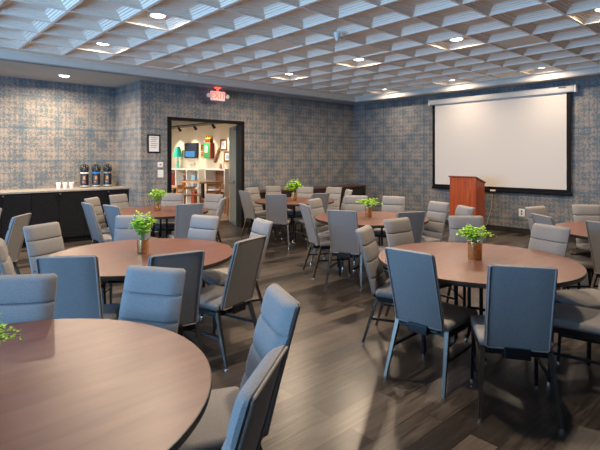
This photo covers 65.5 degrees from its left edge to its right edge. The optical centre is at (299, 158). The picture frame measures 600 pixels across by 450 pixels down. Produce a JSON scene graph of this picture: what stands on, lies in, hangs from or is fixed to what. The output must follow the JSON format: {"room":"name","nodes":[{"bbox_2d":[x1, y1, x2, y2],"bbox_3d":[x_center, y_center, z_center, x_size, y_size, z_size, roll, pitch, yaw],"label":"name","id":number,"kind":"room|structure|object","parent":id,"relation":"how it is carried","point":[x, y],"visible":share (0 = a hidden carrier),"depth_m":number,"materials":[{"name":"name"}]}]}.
{"room":"event hall","nodes":[
{"label":"event hall","id":0,"kind":"room"},
{"bbox_2d":[0,76,114,189],"bbox_3d":[-6.566,-0.180,7.713,6.900,3.500,0.150,0,0,-42],"label":"wall","id":1,"kind":"structure","parent":0,"point":[49,129],"depth_m":9.15,"materials":[{"name":"paper"}]},
{"bbox_2d":[115,81,136,207],"bbox_3d":[-3.565,-0.180,9.650,0.150,3.500,1.300,0,0,-42],"label":"wall","id":2,"kind":"structure","parent":0,"point":[125,95],"depth_m":9.48,"materials":[{"name":"paper"}]},
{"bbox_2d":[172,121,219,128],"bbox_3d":[-4.413,-1.100,12.826,5.150,0.100,7.150,0,0,-42],"label":"ceiling","id":3,"kind":"structure","parent":0,"point":[174,123],"depth_m":14.44,"materials":[{"name":"grey"}]},
{"bbox_2d":[172,123,215,131],"bbox_3d":[-3.512,-0.951,14.617,0.142,0.198,4.200,0,0,-42],"label":"track light","id":4,"kind":"object","parent":3,"relation":"attached to","point":[212,125],"visible":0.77,"depth_m":14.26,"materials":[{"name":"black metal"}]},
{"bbox_2d":[172,124,236,168],"bbox_3d":[-2.608,0.070,14.558,0.150,3.000,7.000,0,0,-42],"label":"wall","id":5,"kind":"structure","parent":0,"point":[188,134],"depth_m":15.13,"materials":[{"name":"beige paint"}]},
{"bbox_2d":[184,143,197,157],"bbox_3d":[-3.617,-0.260,15.506,0.076,0.500,0.840,0,0,-42],"label":"television","id":6,"kind":"object","parent":5,"relation":"attached to","point":[190,149],"visible":1,"depth_m":15.45,"materials":[{"name":"black"}]},
{"bbox_2d":[203,136,213,157],"bbox_3d":[-2.864,-0.355,14.630,0.134,0.710,0.430,0,0,-42],"label":"wall art","id":7,"kind":"object","parent":5,"relation":"attached to","point":[208,146],"visible":0.99,"depth_m":14.53,"materials":[{"name":"green"}]},
{"bbox_2d":[220,139,226,150],"bbox_3d":[-2.306,-0.410,14.089,0.030,0.340,0.360,0,0,-42],"label":"picture frame","id":8,"kind":"object","parent":5,"relation":"attached to","point":[223,142],"visible":1,"depth_m":14.10,"materials":[{"name":"brown wood"}]},
{"bbox_2d":[224,151,228,161],"bbox_3d":[-2.165,-0.050,13.934,0.030,0.320,0.380,0,0,-42],"label":"picture frame","id":9,"kind":"object","parent":5,"relation":"attached to","point":[226,153],"visible":0.64,"depth_m":13.97,"materials":[{"name":"brown wood"}]},
{"bbox_2d":[137,80,353,231],"bbox_3d":[-0.834,-0.180,11.140,6.200,3.500,0.150,0,0,-42],"label":"wall","id":10,"kind":"structure","parent":0,"point":[310,142],"depth_m":11.05,"materials":[{"name":"paper"}]},
{"bbox_2d":[147,134,159,152],"bbox_3d":[-2.877,-0.290,9.180,0.260,0.360,0.020,0,0,-42],"label":"frame","id":11,"kind":"object","parent":10,"relation":"attached to","point":[153,141],"visible":1,"depth_m":9.17,"materials":[{"name":"black"}]},
{"bbox_2d":[150,222,247,236],"bbox_3d":[-0.784,1.512,11.076,6.188,0.115,0.012,0,0,-42],"label":"baseboard","id":12,"kind":"structure","parent":10,"relation":"attached to","point":[163,232],"depth_m":9.31,"materials":[{"name":"black"}]},
{"bbox_2d":[167,117,243,233],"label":"door","id":13,"kind":"structure","parent":10,"relation":"in","point":[236,133],"depth_m":10.62,"materials":[{"name":"black"}]},
{"bbox_2d":[0,210,599,449],"bbox_3d":[-1.746,1.620,7.115,13.350,0.100,19.300,0,0,-42],"label":"floor","id":14,"kind":"structure","parent":0,"point":[333,393],"depth_m":3.34,"materials":[{"name":"brown wood"}]},
{"bbox_2d":[0,238,15,274],"bbox_3d":[-2.019,1.093,3.632,0.625,0.955,0.471,0,0,-30],"label":"banquet chair","id":15,"kind":"object","parent":14,"relation":"on","point":[6,264],"visible":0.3,"depth_m":3.39,"materials":[{"name":"grey fabric"}]},
{"bbox_2d":[0,193,30,246],"bbox_3d":[-5.322,1.093,8.201,0.896,0.955,0.754,0,0,-42],"label":"base cabinet","id":16,"kind":"object","parent":14,"relation":"on","point":[12,205],"visible":0.62,"depth_m":8.04,"materials":[{"name":"black wood"}]},
{"bbox_2d":[0,186,128,194],"bbox_3d":[-4.718,0.598,8.762,2.748,0.035,0.768,0,0,-42],"label":"countertop","id":17,"kind":"structure","parent":16,"relation":"on","point":[39,190],"depth_m":8.69,"materials":[{"name":"stone"}]},
{"bbox_2d":[80,164,88,187],"bbox_3d":[-4.298,0.344,9.308,0.180,0.473,0.157,0,0,41],"label":"airpot","id":18,"kind":"object","parent":17,"relation":"on","point":[84,171],"visible":1,"depth_m":9.26,"materials":[{"name":"black"}]},
{"bbox_2d":[91,164,100,186],"bbox_3d":[-4.131,0.344,9.459,0.180,0.473,0.157,0,0,41],"label":"airpot","id":19,"kind":"object","parent":17,"relation":"on","point":[95,170],"visible":0.98,"depth_m":9.41,"materials":[{"name":"black"}]},
{"bbox_2d":[103,164,111,186],"bbox_3d":[-3.965,0.344,9.610,0.180,0.473,0.157,0,0,41],"label":"airpot","id":20,"kind":"object","parent":17,"relation":"on","point":[107,169],"visible":1,"depth_m":9.55,"materials":[{"name":"black"}]},
{"bbox_2d":[5,213,30,274],"bbox_3d":[-3.327,1.093,5.065,0.625,0.955,0.471,0,0,-6],"label":"banquet chair","id":21,"kind":"object","parent":14,"relation":"on","point":[14,238],"visible":0.74,"depth_m":5.08,"materials":[{"name":"grey fabric"}]},
{"bbox_2d":[0,273,57,323],"bbox_3d":[-1.436,1.093,2.171,0.471,0.955,0.625,0,0,-8],"label":"banquet chair","id":22,"kind":"object","parent":14,"relation":"on","point":[23,297],"visible":0.34,"depth_m":2.40,"materials":[{"name":"grey fabric"}]},
{"bbox_2d":[31,191,84,242],"bbox_3d":[-4.654,1.093,8.805,0.896,0.955,0.754,0,0,-42],"label":"base cabinet","id":23,"kind":"object","parent":14,"relation":"on","point":[65,208],"visible":0.74,"depth_m":8.60,"materials":[{"name":"black wood"}]},
{"bbox_2d":[23,222,107,303],"bbox_3d":[-2.154,1.093,4.263,0.625,0.955,0.471,0,0,22],"label":"banquet chair","id":24,"kind":"object","parent":14,"relation":"on","point":[45,239],"visible":0.47,"depth_m":4.30,"materials":[{"name":"grey fabric"}]},
{"bbox_2d":[35,255,120,319],"bbox_3d":[-1.512,1.093,3.227,0.471,0.955,0.625,0,0,-8],"label":"banquet chair","id":25,"kind":"object","parent":14,"relation":"on","point":[78,292],"visible":0.65,"depth_m":2.99,"materials":[{"name":"fabric"}]},
{"bbox_2d":[81,202,111,243],"bbox_3d":[-2.725,1.093,6.622,0.625,0.955,0.471,0,0,-42],"label":"banquet chair","id":26,"kind":"object","parent":14,"relation":"on","point":[97,236],"visible":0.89,"depth_m":6.43,"materials":[{"name":"grey fabric"}]},
{"bbox_2d":[84,197,109,243],"bbox_3d":[-2.975,1.093,7.266,0.625,0.955,0.471,0,0,6],"label":"banquet chair","id":27,"kind":"object","parent":14,"relation":"on","point":[95,201],"visible":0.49,"depth_m":7.29,"materials":[{"name":"grey fabric"}]},
{"bbox_2d":[0,318,211,449],"bbox_3d":[-1.108,1.195,1.600,1.586,0.750,1.586,0,0,-42],"label":"round table","id":28,"kind":"object","parent":14,"relation":"on","point":[80,383],"visible":0.98,"depth_m":1.67,"materials":[{"name":"laminate"}]},
{"bbox_2d":[0,313,22,345],"bbox_3d":[-1.105,0.680,1.631,0.218,0.280,0.202,0,0,15],"label":"potted fern","id":29,"kind":"object","parent":28,"relation":"on","point":[1,325],"visible":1,"depth_m":1.65,"materials":[{"name":"green plant"}]},
{"bbox_2d":[83,189,128,239],"bbox_3d":[-4.006,1.093,9.390,0.841,0.955,0.754,0,0,-42],"label":"base cabinet","id":30,"kind":"object","parent":14,"relation":"on","point":[103,195],"visible":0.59,"depth_m":9.07,"materials":[{"name":"black wood"}]},
{"bbox_2d":[101,215,150,303],"bbox_3d":[-1.764,1.093,4.767,0.471,0.955,0.625,0,0,-8],"label":"banquet chair","id":31,"kind":"object","parent":14,"relation":"on","point":[121,232],"visible":0.3,"depth_m":4.97,"materials":[{"name":"grey fabric"}]},
{"bbox_2d":[103,204,154,240],"bbox_3d":[-2.301,1.093,6.347,0.471,0.955,0.625,0,0,39],"label":"banquet chair","id":32,"kind":"object","parent":14,"relation":"on","point":[111,211],"visible":0.32,"depth_m":6.18,"materials":[{"name":"grey fabric"}]},
{"bbox_2d":[109,194,152,236],"bbox_3d":[-2.847,1.093,7.834,0.625,0.955,0.471,0,0,26],"label":"banquet chair","id":33,"kind":"object","parent":14,"relation":"on","point":[121,200],"visible":0.23,"depth_m":7.90,"materials":[{"name":"fabric"}]},
{"bbox_2d":[49,238,232,280],"bbox_3d":[-1.354,1.195,4.019,1.556,0.750,1.556,0,0,-42],"label":"round table","id":34,"kind":"object","parent":14,"relation":"on","point":[114,257],"visible":0.36,"depth_m":4.06,"materials":[{"name":"laminate"}]},
{"bbox_2d":[128,210,155,254],"bbox_3d":[-1.354,0.634,4.024,0.245,0.372,0.261,0,0,12],"label":"potted fern","id":35,"kind":"object","parent":34,"relation":"on","point":[141,226],"visible":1,"depth_m":3.98,"materials":[{"name":"green plant"}]},
{"bbox_2d":[137,238,148,254],"bbox_3d":[-1.354,0.757,4.019,0.100,0.125,0.100,0,0,-42],"label":"pot","id":36,"kind":"object","parent":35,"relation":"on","point":[142,243],"depth_m":3.98,"materials":[{"name":"gold metal"}]},
{"bbox_2d":[118,265,185,333],"bbox_3d":[-0.893,1.093,2.355,0.471,0.955,0.625,0,0,16],"label":"banquet chair","id":37,"kind":"object","parent":14,"relation":"on","point":[151,295],"visible":0.39,"depth_m":2.55,"materials":[{"name":"grey fabric"}]},
{"bbox_2d":[103,206,207,237],"bbox_3d":[-2.224,1.195,7.263,1.556,0.750,1.556,0,0,-42],"label":"round table","id":38,"kind":"object","parent":14,"relation":"on","point":[167,212],"visible":0.34,"depth_m":7.20,"materials":[{"name":"laminate"}]},
{"bbox_2d":[148,189,167,210],"bbox_3d":[-2.216,0.648,7.262,0.324,0.344,0.328,0,0,-42],"label":"potted fern","id":39,"kind":"object","parent":38,"relation":"on","point":[157,205],"visible":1,"depth_m":7.24,"materials":[{"name":"green plant"}]},
{"bbox_2d":[154,202,160,210],"bbox_3d":[-2.224,0.752,7.263,0.100,0.135,0.100,0,0,-42],"label":"pot","id":40,"kind":"object","parent":39,"relation":"attached to","point":[157,205],"depth_m":7.22,"materials":[{"name":"gold metal"}]},
{"bbox_2d":[151,193,183,236],"bbox_3d":[-2.235,1.093,7.960,0.471,0.955,0.625,0,0,-3],"label":"banquet chair","id":41,"kind":"object","parent":14,"relation":"on","point":[172,199],"visible":0.4,"depth_m":8.15,"materials":[{"name":"grey fabric"}]},
{"bbox_2d":[148,250,204,352],"bbox_3d":[-0.954,1.093,3.292,0.471,0.955,0.625,0,0,-32],"label":"banquet chair","id":42,"kind":"object","parent":14,"relation":"on","point":[192,262],"visible":0.5,"depth_m":3.15,"materials":[{"name":"grey fabric"}]},
{"bbox_2d":[172,186,195,192],"bbox_3d":[-3.546,1.185,13.172,0.900,0.770,0.800,0,0,-42],"label":"cafe table","id":43,"kind":"object","parent":14,"relation":"on","point":[173,187],"visible":0.23,"depth_m":13.13,"materials":[{"name":"beige wood"}]},
{"bbox_2d":[167,203,203,238],"bbox_3d":[-1.610,1.093,6.591,0.471,0.955,0.625,0,0,-23],"label":"banquet chair","id":44,"kind":"object","parent":14,"relation":"on","point":[183,212],"visible":0.45,"depth_m":6.35,"materials":[{"name":"grey fabric"}]},
{"bbox_2d":[172,168,204,203],"bbox_3d":[-3.803,0.955,15.500,0.340,1.230,2.240,0,0,-42],"label":"bookcase","id":45,"kind":"object","parent":14,"relation":"on","point":[188,172],"visible":0.3,"depth_m":15.17,"materials":[{"name":"white wood"}]},
{"bbox_2d":[173,147,181,167],"bbox_3d":[-4.172,-0.030,15.908,0.300,0.740,0.300,0,0,-42],"label":"table lamp","id":46,"kind":"object","parent":45,"relation":"on","point":[177,153],"visible":0.91,"depth_m":15.82,"materials":[{"name":"teal"}]},
{"bbox_2d":[178,175,185,184],"bbox_3d":[-3.853,0.740,15.522,0.265,0.360,0.340,0,0,-42],"label":"storage box","id":47,"kind":"object","parent":45,"relation":"on","point":[180,177],"visible":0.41,"depth_m":15.41,"materials":[{"name":"grey"}]},
{"bbox_2d":[191,174,197,186],"bbox_3d":[-3.317,0.720,14.928,0.265,0.400,0.220,0,0,-42],"label":"storage box","id":48,"kind":"object","parent":45,"relation":"on","point":[193,177],"visible":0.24,"depth_m":14.81,"materials":[{"name":"blue"}]},
{"bbox_2d":[191,191,197,203],"bbox_3d":[-3.317,1.270,14.928,0.265,0.420,0.250,0,0,-42],"label":"storage box","id":49,"kind":"object","parent":45,"relation":"on","point":[192,192],"visible":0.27,"depth_m":14.81,"materials":[{"name":"red"}]},
{"bbox_2d":[182,180,197,203],"bbox_3d":[-3.247,1.110,13.674,0.415,0.924,0.484,0,0,-23],"label":"wooden chair","id":50,"kind":"object","parent":14,"relation":"on","point":[187,195],"visible":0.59,"depth_m":13.81,"materials":[{"name":"orange wood"}]},
{"bbox_2d":[182,180,222,202],"bbox_3d":[-2.735,1.105,13.095,0.750,0.930,0.950,0,0,-42],"label":"cafe table","id":51,"kind":"object","parent":14,"relation":"on","point":[202,182],"visible":0.78,"depth_m":13.05,"materials":[{"name":"beige wood"}]},
{"bbox_2d":[187,214,218,269],"bbox_3d":[-1.162,1.093,4.775,0.471,0.955,0.625,0,0,29],"label":"banquet chair","id":52,"kind":"object","parent":14,"relation":"on","point":[202,227],"visible":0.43,"depth_m":4.95,"materials":[{"name":"grey fabric"}]},
{"bbox_2d":[203,183,220,204],"bbox_3d":[-2.337,1.110,12.345,0.415,0.924,0.484,0,0,-25],"label":"wooden chair","id":53,"kind":"object","parent":14,"relation":"on","point":[215,184],"visible":0.35,"depth_m":12.16,"materials":[{"name":"orange wood"}]},
{"bbox_2d":[203,194,222,242],"bbox_3d":[-1.619,1.093,7.808,0.471,0.955,0.625,0,0,28],"label":"banquet chair","id":54,"kind":"object","parent":14,"relation":"on","point":[211,201],"visible":0.3,"depth_m":7.97,"materials":[{"name":"grey fabric"}]},
{"bbox_2d":[205,168,228,212],"bbox_3d":[-2.376,0.935,13.891,0.400,1.270,1.100,0,0,-42],"label":"console shelf","id":55,"kind":"object","parent":14,"relation":"on","point":[212,174],"visible":0.53,"depth_m":14.09,"materials":[{"name":"white wood"}]},
{"bbox_2d":[215,197,226,241],"bbox_3d":[-1.468,1.093,7.198,0.625,0.955,0.471,0,0,-1],"label":"banquet chair","id":56,"kind":"object","parent":14,"relation":"on","point":[222,201],"visible":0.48,"depth_m":7.12,"materials":[{"name":"fabric"}]},
{"bbox_2d":[224,196,228,215],"bbox_3d":[-1.835,1.110,12.953,0.484,0.924,0.415,0,0,-21],"label":"wooden chair","id":57,"kind":"object","parent":14,"relation":"on","point":[228,196],"visible":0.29,"depth_m":12.71,"materials":[{"name":"orange wood"}]},
{"bbox_2d":[187,235,266,371],"bbox_3d":[-0.623,1.093,3.751,0.625,0.955,0.471,0,0,32],"label":"banquet chair","id":58,"kind":"object","parent":14,"relation":"on","point":[216,301],"visible":0.97,"depth_m":3.60,"materials":[{"name":"grey fabric"}]},
{"bbox_2d":[200,218,272,331],"bbox_3d":[-0.620,1.093,4.542,0.625,0.955,0.471,0,0,-29],"label":"banquet chair","id":59,"kind":"object","parent":14,"relation":"on","point":[260,227],"visible":0.33,"depth_m":4.50,"materials":[{"name":"grey fabric"}]},
{"bbox_2d":[178,283,300,449],"bbox_3d":[-0.349,1.093,2.036,0.625,0.955,0.471,0,0,-20],"label":"banquet chair","id":60,"kind":"object","parent":14,"relation":"on","point":[276,323],"visible":0.56,"depth_m":2.01,"materials":[{"name":"fabric"}]},
{"bbox_2d":[221,345,287,449],"bbox_3d":[-0.381,1.093,1.438,0.625,0.955,0.471,0,0,13],"label":"banquet chair","id":61,"kind":"object","parent":14,"relation":"on","point":[250,407],"visible":1,"depth_m":1.30,"materials":[{"name":"fabric"}]},
{"bbox_2d":[239,190,275,238],"bbox_3d":[-0.832,1.093,9.028,0.625,0.955,0.471,0,0,-38],"label":"banquet chair","id":62,"kind":"object","parent":14,"relation":"on","point":[245,196],"visible":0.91,"depth_m":8.89,"materials":[{"name":"grey fabric"}]},
{"bbox_2d":[246,187,279,233],"bbox_3d":[-0.775,1.093,9.714,0.625,0.955,0.471,0,0,35],"label":"banquet chair","id":63,"kind":"object","parent":14,"relation":"on","point":[254,191],"visible":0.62,"depth_m":9.78,"materials":[{"name":"fabric"}]},
{"bbox_2d":[265,194,290,248],"bbox_3d":[-0.401,1.093,8.309,0.471,0.955,0.625,0,0,3],"label":"banquet chair","id":64,"kind":"object","parent":14,"relation":"on","point":[276,204],"visible":0.93,"depth_m":8.09,"materials":[{"name":"grey fabric"}]},
{"bbox_2d":[265,186,291,232],"bbox_3d":[-0.485,1.093,10.219,0.471,0.955,0.625,0,0,-25],"label":"banquet chair","id":65,"kind":"object","parent":14,"relation":"on","point":[269,189],"visible":0.3,"depth_m":10.40,"materials":[{"name":"fabric"}]},
{"bbox_2d":[254,197,333,240],"bbox_3d":[-0.114,1.195,9.075,1.556,0.750,1.556,0,0,-42],"label":"round table","id":66,"kind":"object","parent":14,"relation":"on","point":[304,200],"visible":0.51,"depth_m":8.91,"materials":[{"name":"laminate"}]},
{"bbox_2d":[284,179,302,200],"bbox_3d":[-0.146,0.609,9.058,0.358,0.422,0.379,0,0,-39],"label":"potted fern","id":67,"kind":"object","parent":66,"relation":"on","point":[293,187],"visible":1,"depth_m":9.03,"materials":[{"name":"green plant"}]},
{"bbox_2d":[291,192,296,200],"bbox_3d":[-0.114,0.740,9.075,0.110,0.160,0.110,0,0,-42],"label":"pot","id":68,"kind":"object","parent":67,"relation":"attached to","point":[293,194],"depth_m":9.03,"materials":[{"name":"gold metal"}]},
{"bbox_2d":[288,187,313,221],"bbox_3d":[0.038,1.093,9.840,0.471,0.955,0.625,0,0,15],"label":"banquet chair","id":69,"kind":"object","parent":14,"relation":"on","point":[301,191],"visible":0.46,"depth_m":10.03,"materials":[{"name":"grey fabric"}]},
{"bbox_2d":[248,185,365,227],"bbox_3d":[0.303,1.153,11.716,3.660,0.835,0.460,0,0,-42],"label":"credenza","id":70,"kind":"object","parent":14,"relation":"on","point":[357,189],"visible":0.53,"depth_m":11.77,"materials":[{"name":"brown wood"}]},
{"bbox_2d":[294,193,329,247],"bbox_3d":[0.223,1.093,8.479,0.471,0.955,0.625,0,0,-30],"label":"banquet chair","id":71,"kind":"object","parent":14,"relation":"on","point":[324,197],"visible":0.28,"depth_m":8.32,"materials":[{"name":"grey fabric"}]},
{"bbox_2d":[299,203,350,278],"bbox_3d":[0.332,1.093,6.350,0.625,0.955,0.471,0,0,-17],"label":"banquet chair","id":72,"kind":"object","parent":14,"relation":"on","point":[322,243],"visible":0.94,"depth_m":6.21,"materials":[{"name":"grey fabric"}]},
{"bbox_2d":[308,198,354,267],"bbox_3d":[0.472,1.093,6.983,0.625,0.955,0.471,0,0,30],"label":"banquet chair","id":73,"kind":"object","parent":14,"relation":"on","point":[316,205],"visible":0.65,"depth_m":6.97,"materials":[{"name":"grey fabric"}]},
{"bbox_2d":[326,187,341,209],"bbox_3d":[0.579,1.093,9.775,0.471,0.955,0.625,0,0,33],"label":"banquet chair","id":74,"kind":"object","parent":14,"relation":"on","point":[335,192],"visible":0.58,"depth_m":9.90,"materials":[{"name":"grey fabric"}]},
{"bbox_2d":[325,210,365,291],"bbox_3d":[0.607,1.093,5.792,0.471,0.955,0.625,0,0,23],"label":"banquet chair","id":75,"kind":"object","parent":14,"relation":"on","point":[342,224],"visible":0.91,"depth_m":5.59,"materials":[{"name":"grey fabric"}]},
{"bbox_2d":[341,189,352,209],"bbox_3d":[0.690,1.093,9.169,0.625,0.955,0.471,0,0,-9],"label":"banquet chair","id":76,"kind":"object","parent":14,"relation":"on","point":[347,191],"visible":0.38,"depth_m":9.17,"materials":[{"name":"fabric"}]},
{"bbox_2d":[341,195,367,258],"bbox_3d":[0.888,1.093,7.439,0.471,0.955,0.625,0,0,9],"label":"banquet chair","id":77,"kind":"object","parent":14,"relation":"on","point":[350,204],"visible":0.19,"depth_m":7.66,"materials":[{"name":"grey fabric"}]},
{"bbox_2d":[315,211,428,271],"bbox_3d":[0.986,1.195,6.471,1.556,0.750,1.556,0,0,-42],"label":"round table","id":78,"kind":"object","parent":14,"relation":"on","point":[376,221],"visible":0.37,"depth_m":6.38,"materials":[{"name":"laminate"}]},
{"bbox_2d":[355,198,382,217],"bbox_3d":[0.951,0.684,6.449,0.371,0.272,0.408,0,0,-20],"label":"potted fern","id":79,"kind":"object","parent":78,"relation":"on","point":[368,209],"visible":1,"depth_m":6.42,"materials":[{"name":"green plant"}]},
{"bbox_2d":[365,206,371,217],"bbox_3d":[0.951,0.745,6.466,0.100,0.150,0.100,0,0,-42],"label":"pot","id":80,"kind":"object","parent":79,"relation":"attached to","point":[368,209],"depth_m":6.42,"materials":[{"name":"gold metal"}]},
{"bbox_2d":[373,196,404,244],"bbox_3d":[1.403,1.093,7.315,0.471,0.955,0.625,0,0,25],"label":"banquet chair","id":81,"kind":"object","parent":14,"relation":"on","point":[390,203],"visible":0.49,"depth_m":7.49,"materials":[{"name":"grey fabric"}]},
{"bbox_2d":[356,225,434,354],"bbox_3d":[0.833,1.093,4.045,0.625,0.955,0.471,0,0,24],"label":"banquet chair","id":82,"kind":"object","parent":14,"relation":"on","point":[380,287],"visible":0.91,"depth_m":3.98,"materials":[{"name":"grey fabric"}]},
{"bbox_2d":[378,211,425,278],"bbox_3d":[1.202,1.093,5.654,0.471,0.955,0.625,0,0,-17],"label":"banquet chair","id":83,"kind":"object","parent":14,"relation":"on","point":[417,218],"visible":0.2,"depth_m":5.43,"materials":[{"name":"grey fabric"}]},
{"bbox_2d":[383,217,453,317],"bbox_3d":[1.164,1.093,4.542,0.471,0.955,0.625,0,0,-37],"label":"banquet chair","id":84,"kind":"object","parent":14,"relation":"on","point":[398,231],"visible":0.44,"depth_m":4.67,"materials":[{"name":"grey fabric"}]},
{"bbox_2d":[383,247,477,401],"bbox_3d":[0.930,1.093,3.336,0.471,0.955,0.625,0,0,44],"label":"banquet chair","id":85,"kind":"object","parent":14,"relation":"on","point":[418,306],"visible":0.97,"depth_m":3.17,"materials":[{"name":"grey fabric"}]},
{"bbox_2d":[421,201,448,241],"bbox_3d":[1.713,1.093,6.477,0.625,0.955,0.471,0,0,-27],"label":"banquet chair","id":86,"kind":"object","parent":14,"relation":"on","point":[436,214],"visible":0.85,"depth_m":6.49,"materials":[{"name":"grey fabric"}]},
{"bbox_2d":[421,205,474,242],"bbox_3d":[1.855,1.093,5.965,0.625,0.955,0.471,0,0,-11],"label":"banquet chair","id":87,"kind":"object","parent":14,"relation":"on","point":[461,210],"visible":0.25,"depth_m":5.97,"materials":[{"name":"fabric"}]},
{"bbox_2d":[446,216,485,306],"bbox_3d":[1.772,1.093,4.707,0.471,0.955,0.625,0,0,1],"label":"banquet chair","id":88,"kind":"object","parent":14,"relation":"on","point":[455,222],"visible":0.38,"depth_m":4.93,"materials":[{"name":"grey fabric"}]},
{"bbox_2d":[448,176,485,226],"bbox_3d":[3.401,0.963,9.489,0.410,1.215,0.600,0,0,-42],"label":"lectern","id":89,"kind":"object","parent":14,"relation":"on","point":[469,191],"visible":0.67,"depth_m":9.33,"materials":[{"name":"brown wood"}]},
{"bbox_2d":[378,242,586,364],"bbox_3d":[1.424,1.195,3.794,1.556,0.750,1.556,0,0,-42],"label":"round table","id":90,"kind":"object","parent":14,"relation":"on","point":[453,265],"visible":0.63,"depth_m":3.74,"materials":[{"name":"laminate"}]},
{"bbox_2d":[456,225,494,260],"bbox_3d":[1.431,0.678,3.801,0.336,0.283,0.278,0,0,2],"label":"potted fern","id":91,"kind":"object","parent":90,"relation":"on","point":[474,246],"visible":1,"depth_m":3.75,"materials":[{"name":"green plant"}]},
{"bbox_2d":[468,240,481,260],"bbox_3d":[1.424,0.748,3.794,0.112,0.145,0.112,0,0,-42],"label":"pot","id":92,"kind":"object","parent":91,"relation":"attached to","point":[474,246],"depth_m":3.75,"materials":[{"name":"gold metal"}]},
{"bbox_2d":[469,264,564,432],"bbox_3d":[1.345,1.093,2.958,0.471,0.955,0.625,0,0,14],"label":"banquet chair","id":93,"kind":"object","parent":14,"relation":"on","point":[517,321],"visible":1,"depth_m":2.75,"materials":[{"name":"fabric"}]},
{"bbox_2d":[528,223,570,338],"bbox_3d":[2.047,1.093,4.161,0.625,0.955,0.471,0,0,-25],"label":"banquet chair","id":94,"kind":"object","parent":14,"relation":"on","point":[552,239],"visible":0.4,"depth_m":4.21,"materials":[{"name":"grey fabric"}]},
{"bbox_2d":[525,206,590,288],"bbox_3d":[3.151,1.093,5.718,0.471,0.955,0.625,0,0,-27],"label":"banquet chair","id":95,"kind":"object","parent":14,"relation":"on","point":[541,210],"visible":0.28,"depth_m":5.83,"materials":[{"name":"grey fabric"}]},
{"bbox_2d":[531,213,597,289],"bbox_3d":[2.921,1.093,5.095,0.625,0.955,0.471,0,0,-4],"label":"banquet chair","id":96,"kind":"object","parent":14,"relation":"on","point":[587,262],"visible":0.16,"depth_m":4.98,"materials":[{"name":"grey fabric"}]},
{"bbox_2d":[555,222,587,239],"bbox_3d":[3.685,1.195,5.244,1.556,0.750,1.556,0,0,-42],"label":"round table","id":97,"kind":"object","parent":14,"relation":"on","point":[578,229],"visible":0.41,"depth_m":5.45,"materials":[{"name":"laminate"}]},
{"bbox_2d":[547,303,599,385],"bbox_3d":[2.077,1.093,3.228,0.625,0.955,0.471,0,0,37],"label":"banquet chair","id":98,"kind":"object","parent":14,"relation":"on","point":[570,321],"visible":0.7,"depth_m":3.19,"materials":[{"name":"grey fabric"}]},
{"bbox_2d":[555,281,599,368],"bbox_3d":[2.408,1.093,3.743,0.625,0.955,0.471,0,0,-9],"label":"banquet chair","id":99,"kind":"object","parent":14,"relation":"on","point":[588,298],"visible":0.53,"depth_m":3.69,"materials":[{"name":"grey fabric"}]},
{"bbox_2d":[572,204,599,281],"bbox_3d":[3.787,1.093,5.920,0.471,0.955,0.625,0,0,6],"label":"banquet chair","id":100,"kind":"object","parent":14,"relation":"on","point":[581,212],"visible":0.51,"depth_m":6.14,"materials":[{"name":"grey fabric"}]},
{"bbox_2d":[585,220,599,289],"bbox_3d":[3.185,1.093,4.598,0.625,0.955,0.471,0,0,-25],"label":"banquet chair","id":101,"kind":"object","parent":14,"relation":"on","point":[592,227],"visible":0.95,"depth_m":4.62,"materials":[{"name":"grey fabric"}]},
{"bbox_2d":[0,0,599,96],"bbox_3d":[0.728,-1.681,4.282,12.278,0.084,11.323,0,0,-42],"label":"ceiling","id":102,"kind":"structure","parent":0,"point":[403,45],"depth_m":6.48,"materials":[{"name":"beige tile"}]},
{"bbox_2d":[148,12,166,17],"bbox_3d":[-1.702,-1.708,5.575,0.214,0.033,0.214,0,0,-42],"label":"recessed light","id":103,"kind":"object","parent":102,"relation":"in","point":[151,14],"visible":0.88,"depth_m":5.54,"materials":[{"name":"white plastic"}]},
{"bbox_2d":[333,32,345,40],"bbox_3d":[0.517,-1.592,6.128,0.184,0.110,0.100,0,0,-42],"label":"ceiling camera","id":104,"kind":"object","parent":102,"relation":"attached to","point":[336,34],"visible":1,"depth_m":6.08,"materials":[{"name":"white plastic"}]},
{"bbox_2d":[0,58,599,104],"bbox_3d":[0.215,-1.575,4.945,12.950,0.120,13.050,0,0,-42],"label":"ceiling","id":105,"kind":"structure","parent":0,"point":[18,69],"depth_m":8.95,"materials":[{"name":"grey paint"}]},
{"bbox_2d":[0,49,354,101],"bbox_3d":[-3.173,-1.592,8.397,12.550,0.154,0.085,0,0,-42],"label":"trim","id":106,"kind":"structure","parent":105,"relation":"attached to","point":[7,54],"depth_m":8.75,"materials":[{"name":"grey paint"}]},
{"bbox_2d":[206,87,228,100],"bbox_3d":[-1.754,-1.372,9.936,0.540,0.284,0.063,0,0,-39],"label":"exit sign","id":107,"kind":"object","parent":105,"relation":"hanging from","point":[217,95],"visible":1,"depth_m":9.91,"materials":[{"name":"red"}]},
{"bbox_2d":[355,66,599,101],"bbox_3d":[5.298,-1.592,8.393,0.085,0.154,11.350,0,0,-42],"label":"trim","id":108,"kind":"structure","parent":105,"relation":"attached to","point":[591,69],"depth_m":9.82,"materials":[{"name":"beige paint"}]},
{"bbox_2d":[354,77,599,228],"bbox_3d":[5.511,-0.180,8.854,0.150,3.500,12.050,0,0,-42],"label":"wall","id":109,"kind":"structure","parent":0,"point":[393,139],"depth_m":11.41,"materials":[{"name":"paper"}]},
{"bbox_2d":[428,84,577,195],"bbox_3d":[4.209,-0.343,10.071,0.140,2.135,3.200,0,0,-42],"label":"projection screen","id":110,"kind":"object","parent":109,"relation":"attached to","point":[514,141],"visible":1,"depth_m":9.84,"materials":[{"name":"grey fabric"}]},
{"bbox_2d":[445,220,575,239],"bbox_3d":[5.451,1.512,8.800,0.012,0.115,11.750,0,0,-42],"label":"baseboard","id":111,"kind":"structure","parent":109,"relation":"attached to","point":[488,227],"depth_m":9.91,"materials":[{"name":"black"}]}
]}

